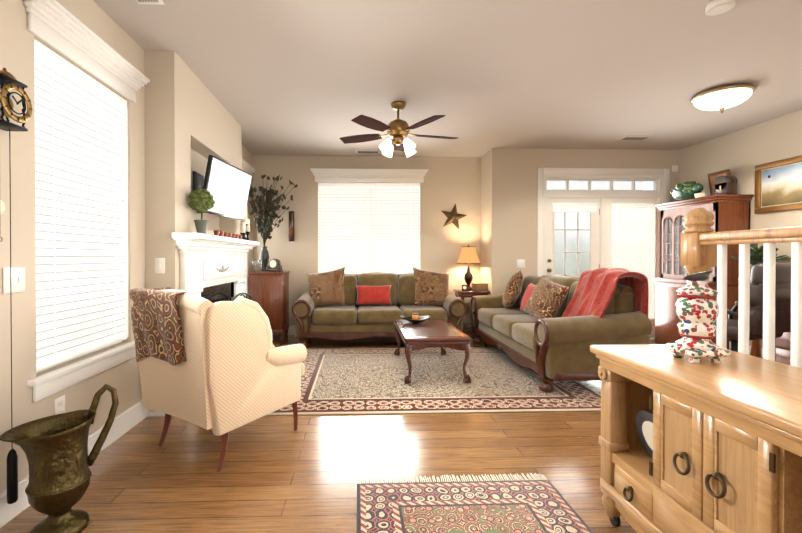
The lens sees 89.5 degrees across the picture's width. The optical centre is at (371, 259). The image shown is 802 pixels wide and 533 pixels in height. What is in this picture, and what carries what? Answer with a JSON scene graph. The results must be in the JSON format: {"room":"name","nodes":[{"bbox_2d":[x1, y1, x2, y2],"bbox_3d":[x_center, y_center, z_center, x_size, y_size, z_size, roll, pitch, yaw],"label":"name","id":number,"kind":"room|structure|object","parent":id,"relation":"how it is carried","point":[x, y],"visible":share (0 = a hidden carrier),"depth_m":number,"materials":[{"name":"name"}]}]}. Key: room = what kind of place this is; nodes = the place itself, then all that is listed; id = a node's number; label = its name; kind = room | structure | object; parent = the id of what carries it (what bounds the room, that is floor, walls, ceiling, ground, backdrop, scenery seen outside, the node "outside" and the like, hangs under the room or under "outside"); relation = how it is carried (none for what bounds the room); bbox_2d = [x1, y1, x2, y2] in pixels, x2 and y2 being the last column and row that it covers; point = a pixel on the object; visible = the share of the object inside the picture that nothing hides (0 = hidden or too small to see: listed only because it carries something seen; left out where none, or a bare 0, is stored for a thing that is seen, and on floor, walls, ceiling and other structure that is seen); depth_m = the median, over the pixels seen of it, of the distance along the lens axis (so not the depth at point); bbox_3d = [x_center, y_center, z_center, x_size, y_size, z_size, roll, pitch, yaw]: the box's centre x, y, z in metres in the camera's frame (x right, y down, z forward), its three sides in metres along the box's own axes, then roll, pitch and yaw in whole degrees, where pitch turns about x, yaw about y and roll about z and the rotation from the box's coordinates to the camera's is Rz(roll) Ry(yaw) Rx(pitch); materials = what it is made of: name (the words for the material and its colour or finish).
{"room":"living room","nodes":[
{"label":"living room","id":0,"kind":"room"},
{"bbox_2d":[0,0,252,492],"bbox_3d":[-1.716,-0.183,1.434,0.140,2.740,9.720,0,0,-2],"label":"wall","id":1,"kind":"structure","parent":0,"point":[17,37],"depth_m":1.97,"materials":[{"name":"beige paint"}]},
{"bbox_2d":[3,267,24,293],"bbox_3d":[-1.657,0.094,1.868,0.016,0.118,0.118,0,0,-2],"label":"switch plate","id":2,"kind":"object","parent":1,"relation":"attached to","point":[17,279],"depth_m":1.87,"materials":[{"name":"white plastic"}]},
{"bbox_2d":[0,68,32,503],"bbox_3d":[-1.601,0.123,1.771,0.106,1.920,0.163,0,0,-2],"label":"clock","id":3,"kind":"object","parent":1,"relation":"attached to","point":[8,81],"visible":1,"depth_m":1.78,"materials":[{"name":"black metal"}]},
{"bbox_2d":[54,395,64,414],"bbox_3d":[-1.666,0.792,2.154,0.009,0.118,0.075,0,0,-2],"label":"switch plate","id":4,"kind":"object","parent":1,"relation":"attached to","point":[59,403],"depth_m":2.15,"materials":[{"name":"white plastic"}]},
{"bbox_2d":[0,400,149,527],"bbox_3d":[-1.582,1.130,-0.187,0.016,0.142,6.450,0,0,-2],"label":"baseboard","id":5,"kind":"structure","parent":1,"relation":"attached to","point":[127,420],"depth_m":2.46,"materials":[{"name":"white wood"}]},
{"bbox_2d":[23,0,149,401],"bbox_3d":[-1.700,-0.304,2.409,0.215,1.997,1.052,0,0,-2],"label":"window","id":6,"kind":"structure","parent":1,"relation":"in","point":[57,26],"depth_m":2.27,"materials":[{"name":"white wood"}]},
{"bbox_2d":[34,39,127,370],"bbox_3d":[-1.725,-0.275,2.409,0.060,1.663,0.832,0,0,-2],"label":"window blind","id":7,"kind":"object","parent":6,"relation":"attached to","point":[81,182],"visible":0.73,"depth_m":2.35,"materials":[{"name":"white plastic"}]},
{"bbox_2d":[244,236,246,296],"bbox_3d":[-1.830,-0.300,5.452,0.060,1.663,0.802,0,0,-2],"label":"window blind","id":8,"kind":"object","parent":1,"relation":"attached to","point":[245,272],"visible":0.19,"depth_m":5.85,"materials":[{"name":"white"}]},
{"bbox_2d":[242,159,255,174],"bbox_3d":[-1.806,-0.329,5.452,0.215,1.997,1.022,0,0,-2],"label":"window","id":9,"kind":"structure","parent":1,"relation":"in","point":[248,168],"depth_m":5.61,"materials":[{"name":"white"}]},
{"bbox_2d":[145,51,241,289],"bbox_3d":[-1.621,-0.202,3.904,0.219,2.739,1.750,0,0,-2],"label":"wall","id":10,"kind":"structure","parent":0,"point":[192,124],"depth_m":3.04,"materials":[{"name":"beige paint"}]},
{"bbox_2d":[155,258,164,273],"bbox_3d":[-1.592,0.044,3.027,0.075,0.118,0.016,0,0,-2],"label":"switch plate","id":11,"kind":"object","parent":10,"relation":"attached to","point":[159,262],"depth_m":3.02,"materials":[{"name":"white plastic"}]},
{"bbox_2d":[193,171,203,191],"bbox_3d":[-1.564,-0.683,3.897,0.231,0.300,0.240,0,0,-2],"label":"mount","id":12,"kind":"object","parent":10,"relation":"attached to","point":[198,180],"visible":0.29,"depth_m":3.85,"materials":[{"name":"black metal"}]},
{"bbox_2d":[203,155,251,220],"bbox_3d":[-1.401,-0.665,3.904,0.059,0.500,0.860,11,2,6],"label":"screen","id":13,"kind":"object","parent":12,"relation":"attached to","point":[226,185],"visible":0.83,"depth_m":3.84,"materials":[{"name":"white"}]},
{"bbox_2d":[0,334,658,532],"bbox_3d":[1.474,1.237,1.486,6.520,0.100,9.860,0,0,-2],"label":"floor","id":14,"kind":"structure","parent":0,"point":[277,474],"depth_m":2.33,"materials":[{"name":"brown wood"}]},
{"bbox_2d":[0,384,118,532],"bbox_3d":[-1.357,0.879,1.771,0.417,0.622,0.266,0,1,-30],"label":"metal pitcher","id":15,"kind":"object","parent":14,"relation":"on","point":[55,450],"visible":1,"depth_m":1.72,"materials":[{"name":"gold metal"}]},
{"bbox_2d":[171,233,259,302],"bbox_3d":[-1.411,0.480,3.912,0.198,1.375,1.880,0,0,-2],"label":"fireplace mantel","id":16,"kind":"object","parent":14,"relation":"on","point":[212,268],"visible":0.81,"depth_m":3.61,"materials":[{"name":"white wood"}]},
{"bbox_2d":[188,188,214,233],"bbox_3d":[-1.386,-0.395,3.283,0.202,0.383,0.196,0,0,-2],"label":"topiary","id":17,"kind":"object","parent":16,"relation":"on","point":[202,201],"visible":0.94,"depth_m":3.24,"materials":[{"name":"green plant"}]},
{"bbox_2d":[213,230,241,238],"bbox_3d":[-1.370,-0.234,3.872,0.054,0.050,0.744,0,0,-2],"label":"votive","id":18,"kind":"object","parent":16,"relation":"on","point":[224,234],"visible":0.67,"depth_m":3.74,"materials":[{"name":"glass"}]},
{"bbox_2d":[240,221,247,239],"bbox_3d":[-1.408,-0.312,4.406,0.087,0.200,0.087,0,0,-17],"label":"candle","id":19,"kind":"object","parent":16,"relation":"on","point":[245,227],"depth_m":4.40,"materials":[{"name":"white wax"}]},
{"bbox_2d":[244,206,250,240],"bbox_3d":[-1.432,-0.406,4.524,0.120,0.385,0.117,0,0,-2],"label":"candle","id":20,"kind":"object","parent":16,"relation":"on","point":[245,218],"depth_m":4.64,"materials":[{"name":"white wax"}]},
{"bbox_2d":[129,287,306,471],"bbox_3d":[-0.969,0.677,2.618,0.793,1.013,0.834,0,1,32],"label":"armchair","id":21,"kind":"object","parent":14,"relation":"on","point":[222,368],"visible":1,"depth_m":2.30,"materials":[{"name":"beige fabric"}]},
{"bbox_2d":[232,292,250,300],"bbox_3d":[-1.329,0.743,3.917,0.216,0.848,1.271,0,0,-2],"label":"fire screen","id":22,"kind":"object","parent":14,"relation":"on","point":[241,294],"visible":0.04,"depth_m":3.98,"materials":[{"name":"black metal"}]},
{"bbox_2d":[248,271,289,340],"bbox_3d":[-1.495,0.658,5.889,0.500,0.985,0.504,0,0,-2],"label":"base cabinet","id":23,"kind":"object","parent":14,"relation":"on","point":[269,292],"visible":0.71,"depth_m":5.66,"materials":[{"name":"brown wood"}]},
{"bbox_2d":[252,260,261,271],"bbox_3d":[-1.629,0.081,5.727,0.140,0.170,0.063,0,1,-25],"label":"stemware","id":24,"kind":"object","parent":23,"relation":"on","point":[254,262],"visible":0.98,"depth_m":5.71,"materials":[{"name":"clear glass"}]},
{"bbox_2d":[248,175,297,270],"bbox_3d":[-1.414,-0.535,5.720,0.649,1.402,0.630,0,0,-2],"label":"potted plant","id":25,"kind":"object","parent":23,"relation":"on","point":[264,220],"visible":0.98,"depth_m":5.80,"materials":[{"name":"green plant"}]},
{"bbox_2d":[266,259,282,271],"bbox_3d":[-1.397,0.073,5.777,0.220,0.185,0.095,0,0,18],"label":"clock","id":26,"kind":"object","parent":23,"relation":"on","point":[274,265],"visible":1,"depth_m":5.74,"materials":[{"name":"black"}]},
{"bbox_2d":[292,267,467,346],"bbox_3d":[0.092,0.624,5.704,2.308,1.056,0.913,0,0,-2],"label":"sofa","id":27,"kind":"object","parent":14,"relation":"on","point":[338,304],"visible":0.9,"depth_m":5.53,"materials":[{"name":"green fabric"}]},
{"bbox_2d":[267,348,600,414],"bbox_3d":[0.546,1.159,4.155,2.810,0.012,2.140,0,0,-2],"label":"rug","id":28,"kind":"object","parent":14,"relation":"on","point":[350,381],"visible":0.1,"depth_m":3.68,"materials":[{"name":"beige carpet"}]},
{"bbox_2d":[394,313,471,383],"bbox_3d":[0.596,0.877,4.304,0.632,0.545,1.154,0,0,-2],"label":"coffee table","id":29,"kind":"object","parent":28,"relation":"on","point":[415,331],"visible":1,"depth_m":3.85,"materials":[{"name":"brown wood"}]},
{"bbox_2d":[470,268,651,392],"bbox_3d":[1.896,0.607,4.567,0.963,1.083,2.308,0,0,-2],"label":"sofa","id":30,"kind":"object","parent":28,"relation":"on","point":[549,329],"visible":1,"depth_m":3.67,"materials":[{"name":"green fabric"}]},
{"bbox_2d":[520,283,535,315],"bbox_3d":[1.886,0.460,4.766,0.140,0.380,0.440,20,1,2],"label":"cushion","id":31,"kind":"object","parent":30,"relation":"on","point":[530,288],"depth_m":4.79,"materials":[{"name":"red fabric"}]},
{"bbox_2d":[562,268,648,318],"bbox_3d":[2.151,0.352,3.792,0.492,0.561,0.604,0,0,-2],"label":"throw","id":32,"kind":"object","parent":30,"relation":"on","point":[601,293],"depth_m":3.65,"materials":[{"name":"red fabric"}]},
{"bbox_2d":[453,289,489,327],"bbox_3d":[1.469,0.774,5.985,0.440,0.647,0.440,0,0,-2],"label":"end table","id":33,"kind":"object","parent":14,"relation":"on","point":[464,294],"visible":0.23,"depth_m":5.79,"materials":[{"name":"brown wood"}]},
{"bbox_2d":[462,285,466,290],"bbox_3d":[1.334,0.405,5.816,0.075,0.090,0.033,0,0,9],"label":"clock","id":34,"kind":"object","parent":33,"relation":"on","point":[464,287],"visible":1,"depth_m":5.80,"materials":[{"name":"black"}]},
{"bbox_2d":[457,245,479,289],"bbox_3d":[1.438,0.111,6.008,0.352,0.675,0.352,0,0,-2],"label":"table lamp","id":35,"kind":"object","parent":33,"relation":"on","point":[468,255],"visible":0.98,"depth_m":5.92,"materials":[{"name":"fabric"}]},
{"bbox_2d":[472,283,487,290],"bbox_3d":[1.572,0.396,5.875,0.200,0.106,0.140,0,0,-13],"label":"woven box","id":36,"kind":"object","parent":33,"relation":"on","point":[479,286],"visible":0.98,"depth_m":5.82,"materials":[{"name":"brown wicker"}]},
{"bbox_2d":[357,473,592,532],"bbox_3d":[0.458,1.181,1.370,1.022,0.012,1.678,0,0,-2],"label":"rug","id":37,"kind":"object","parent":14,"relation":"on","point":[533,505],"visible":1,"depth_m":1.91,"materials":[{"name":"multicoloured carpet"}]},
{"bbox_2d":[590,344,801,532],"bbox_3d":[1.310,0.793,1.307,0.560,0.790,1.170,0,0,-2],"label":"console","id":38,"kind":"object","parent":14,"relation":"on","point":[727,444],"visible":0.98,"depth_m":1.35,"materials":[{"name":"brown wood"}]},
{"bbox_2d":[635,410,652,458],"bbox_3d":[1.181,0.727,1.647,0.103,0.215,0.218,0,0,-2],"label":"heart decoration","id":39,"kind":"object","parent":38,"relation":"on","point":[644,423],"visible":0.42,"depth_m":1.69,"materials":[{"name":"grey"}]},
{"bbox_2d":[665,270,730,363],"bbox_3d":[1.280,0.218,1.591,0.150,0.353,0.150,0,0,-2],"label":"ornament","id":40,"kind":"object","parent":38,"relation":"on","point":[697,308],"visible":1,"depth_m":1.55,"materials":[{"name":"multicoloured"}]},
{"bbox_2d":[653,194,753,349],"bbox_3d":[4.194,0.194,5.204,0.523,1.925,0.980,0,0,-2],"label":"hutch","id":41,"kind":"object","parent":14,"relation":"on","point":[730,212],"visible":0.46,"depth_m":5.25,"materials":[{"name":"brown wood"}]},
{"bbox_2d":[670,181,703,200],"bbox_3d":[4.188,-0.907,5.348,0.263,0.272,0.475,0,0,-2],"label":"greens","id":42,"kind":"object","parent":41,"relation":"on","point":[685,190],"visible":0.94,"depth_m":5.27,"materials":[{"name":"green plant"}]},
{"bbox_2d":[694,192,705,197],"bbox_3d":[4.146,-0.808,5.074,0.070,0.075,0.150,-8,1,-2],"label":"plaque","id":43,"kind":"object","parent":41,"relation":"on","point":[701,194],"visible":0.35,"depth_m":5.06,"materials":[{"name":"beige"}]},
{"bbox_2d":[707,169,730,194],"bbox_3d":[4.352,-0.935,5.040,0.022,0.340,0.300,-10,1,-2],"label":"picture frame","id":44,"kind":"object","parent":41,"relation":"on","point":[712,177],"visible":0.42,"depth_m":5.11,"materials":[{"name":"brown wood"}]},
{"bbox_2d":[714,176,737,194],"bbox_3d":[4.257,-0.889,4.857,0.133,0.245,0.170,0,0,-2],"label":"box","id":45,"kind":"object","parent":41,"relation":"on","point":[725,184],"visible":0.85,"depth_m":4.79,"materials":[{"name":"brown wood"}]},
{"bbox_2d":[680,208,801,367],"bbox_3d":[1.995,0.447,0.895,0.152,1.490,3.175,0,0,-2],"label":"railing","id":46,"kind":"object","parent":14,"relation":"on","point":[703,246],"visible":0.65,"depth_m":2.08,"materials":[{"name":"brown wood"}]},
{"bbox_2d":[738,278,760,357],"bbox_3d":[4.272,0.682,4.490,0.300,0.960,0.300,0,0,-2],"label":"desk","id":47,"kind":"object","parent":14,"relation":"on","point":[755,349],"visible":0.08,"depth_m":4.47,"materials":[{"name":"brown wood"}]},
{"bbox_2d":[731,244,790,275],"bbox_3d":[4.260,-0.005,4.489,0.543,0.414,0.422,0,0,-2],"label":"potted plant","id":48,"kind":"object","parent":47,"relation":"on","point":[756,254],"visible":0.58,"depth_m":4.42,"materials":[{"name":"green plant"}]},
{"bbox_2d":[713,263,790,351],"bbox_3d":[3.499,0.597,3.826,0.715,1.141,0.696,0,0,-17],"label":"office chair","id":49,"kind":"object","parent":14,"relation":"on","point":[783,300],"visible":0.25,"depth_m":3.53,"materials":[{"name":"brown leather"}]},
{"bbox_2d":[775,332,790,364],"bbox_3d":[4.226,0.792,3.274,0.585,0.760,1.470,0,0,-2],"label":"desk","id":50,"kind":"object","parent":14,"relation":"on","point":[783,348],"visible":0.1,"depth_m":3.86,"materials":[{"name":"brown wood"}]},
{"bbox_2d":[253,155,480,325],"bbox_3d":[0.007,-0.222,6.286,3.640,2.740,0.140,0,0,-2],"label":"wall","id":51,"kind":"structure","parent":0,"point":[448,183],"depth_m":6.21,"materials":[{"name":"beige paint"}]},
{"bbox_2d":[288,211,293,240],"bbox_3d":[-1.228,-0.511,6.123,0.085,0.460,0.088,0,0,-2],"label":"picture","id":52,"kind":"object","parent":51,"relation":"attached to","point":[291,226],"visible":1,"depth_m":6.14,"materials":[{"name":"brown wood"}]},
{"bbox_2d":[318,183,419,273],"bbox_3d":[-0.042,-0.332,6.259,1.582,1.713,0.060,0,0,-2],"label":"window blind","id":53,"kind":"object","parent":51,"relation":"attached to","point":[368,227],"visible":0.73,"depth_m":6.25,"materials":[{"name":"white"}]},
{"bbox_2d":[310,168,428,182],"bbox_3d":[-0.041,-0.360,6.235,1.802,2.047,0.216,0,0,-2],"label":"cornice","id":54,"kind":"structure","parent":51,"relation":"in","point":[369,175],"depth_m":6.17,"materials":[{"name":"white wood"}]},
{"bbox_2d":[272,325,472,334],"bbox_3d":[-0.060,1.077,6.217,3.500,0.142,0.016,0,0,-2],"label":"baseboard","id":55,"kind":"structure","parent":51,"relation":"attached to","point":[292,329],"depth_m":6.17,"materials":[{"name":"white"}]},
{"bbox_2d":[442,204,466,228],"bbox_3d":[1.263,-0.682,6.229,0.418,0.398,0.045,10,0,-2],"label":"star","id":56,"kind":"object","parent":51,"relation":"attached to","point":[453,216],"visible":1,"depth_m":6.24,"materials":[{"name":"gold metal"}]},
{"bbox_2d":[93,0,801,156],"bbox_3d":[1.474,-1.603,1.463,6.520,0.100,9.860,0,0,-2],"label":"ceiling","id":57,"kind":"structure","parent":0,"point":[295,77],"depth_m":3.27,"materials":[{"name":"beige paint"}]},
{"bbox_2d":[135,0,164,4],"bbox_3d":[-1.336,-1.554,2.277,0.160,0.010,0.360,0,0,-2],"label":"ceiling vent","id":58,"kind":"object","parent":57,"relation":"in","point":[154,2],"depth_m":2.44,"materials":[{"name":"white"}]},
{"bbox_2d":[356,150,379,152],"bbox_3d":[-0.061,-1.584,5.923,0.360,0.010,0.140,0,0,-2],"label":"ceiling vent","id":59,"kind":"object","parent":57,"relation":"in","point":[357,151],"depth_m":5.88,"materials":[{"name":"white metal"}]},
{"bbox_2d":[339,101,456,157],"bbox_3d":[0.277,-1.315,4.093,1.230,0.515,1.210,0,0,-2],"label":"ceiling fan","id":60,"kind":"object","parent":57,"relation":"hanging from","point":[398,129],"visible":1,"depth_m":3.99,"materials":[{"name":"brown wood"}]},
{"bbox_2d":[618,136,652,139],"bbox_3d":[3.415,-1.578,5.242,0.360,0.010,0.160,0,0,-2],"label":"ceiling vent","id":61,"kind":"object","parent":57,"relation":"in","point":[626,137],"depth_m":5.22,"materials":[{"name":"white metal"}]},
{"bbox_2d":[705,0,735,15],"bbox_3d":[2.111,-1.537,2.446,0.139,0.045,0.139,0,0,-8],"label":"smoke detector","id":62,"kind":"object","parent":57,"relation":"in","point":[714,7],"depth_m":2.43,"materials":[{"name":"white plastic"}]},
{"bbox_2d":[690,83,755,112],"bbox_3d":[3.285,-1.474,3.788,0.464,0.194,0.464,0,0,-2],"label":"ceiling light","id":63,"kind":"object","parent":57,"relation":"attached to","point":[721,98],"visible":1,"depth_m":3.67,"materials":[{"name":"white glass"}]},
{"bbox_2d":[480,148,501,294],"bbox_3d":[1.768,-0.220,6.012,0.140,2.740,0.530,0,0,-2],"label":"wall","id":64,"kind":"structure","parent":0,"point":[491,217],"depth_m":5.76,"materials":[{"name":"beige paint"}]},
{"bbox_2d":[501,148,679,293],"bbox_3d":[3.213,-0.219,5.867,2.740,2.740,0.140,0,0,-2],"label":"wall","id":65,"kind":"structure","parent":0,"point":[520,166],"depth_m":5.76,"materials":[{"name":"beige paint"}]},
{"bbox_2d":[517,259,524,267],"bbox_3d":[2.126,0.052,5.757,0.120,0.118,0.016,0,0,-2],"label":"switch plate","id":66,"kind":"object","parent":65,"relation":"attached to","point":[520,262],"depth_m":5.75,"materials":[{"name":"white plastic"}]},
{"bbox_2d":[537,168,669,337],"bbox_3d":[3.324,-0.081,5.849,1.930,2.465,0.145,0,0,-2],"label":"french door","id":67,"kind":"structure","parent":65,"relation":"in","point":[625,229],"depth_m":5.82,"materials":[{"name":"white"}]},
{"bbox_2d":[672,165,677,171],"bbox_3d":[4.376,-1.319,5.824,0.090,0.090,0.016,0,0,-2],"label":"sensor","id":68,"kind":"object","parent":65,"relation":"attached to","point":[674,167],"depth_m":5.82,"materials":[{"name":"white plastic"}]},
{"bbox_2d":[679,109,801,348],"bbox_3d":[4.671,-0.182,1.320,0.140,2.740,9.050,0,0,-2],"label":"wall","id":69,"kind":"structure","parent":0,"point":[741,154],"depth_m":4.75,"materials":[{"name":"beige paint"}]},
{"bbox_2d":[749,346,762,357],"bbox_3d":[4.587,1.117,1.327,0.030,0.142,9.050,0,0,-2],"label":"baseboard","id":70,"kind":"structure","parent":69,"relation":"attached to","point":[761,350],"depth_m":4.64,"materials":[{"name":"white wood"}]},
{"bbox_2d":[754,155,801,213],"bbox_3d":[4.476,-0.811,4.325,0.035,0.560,0.740,0,0,-2],"label":"painting","id":71,"kind":"object","parent":69,"relation":"attached to","point":[778,185],"visible":1,"depth_m":4.42,"materials":[{"name":"beige"}]},
{"label":"outside","id":72,"kind":"structure","parent":0,"visible":0},
{"bbox_2d":[547,181,642,276],"bbox_3d":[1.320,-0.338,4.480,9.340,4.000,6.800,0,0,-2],"label":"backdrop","id":73,"kind":"structure","parent":72,"point":[625,186],"depth_m":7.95,"materials":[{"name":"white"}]}
]}

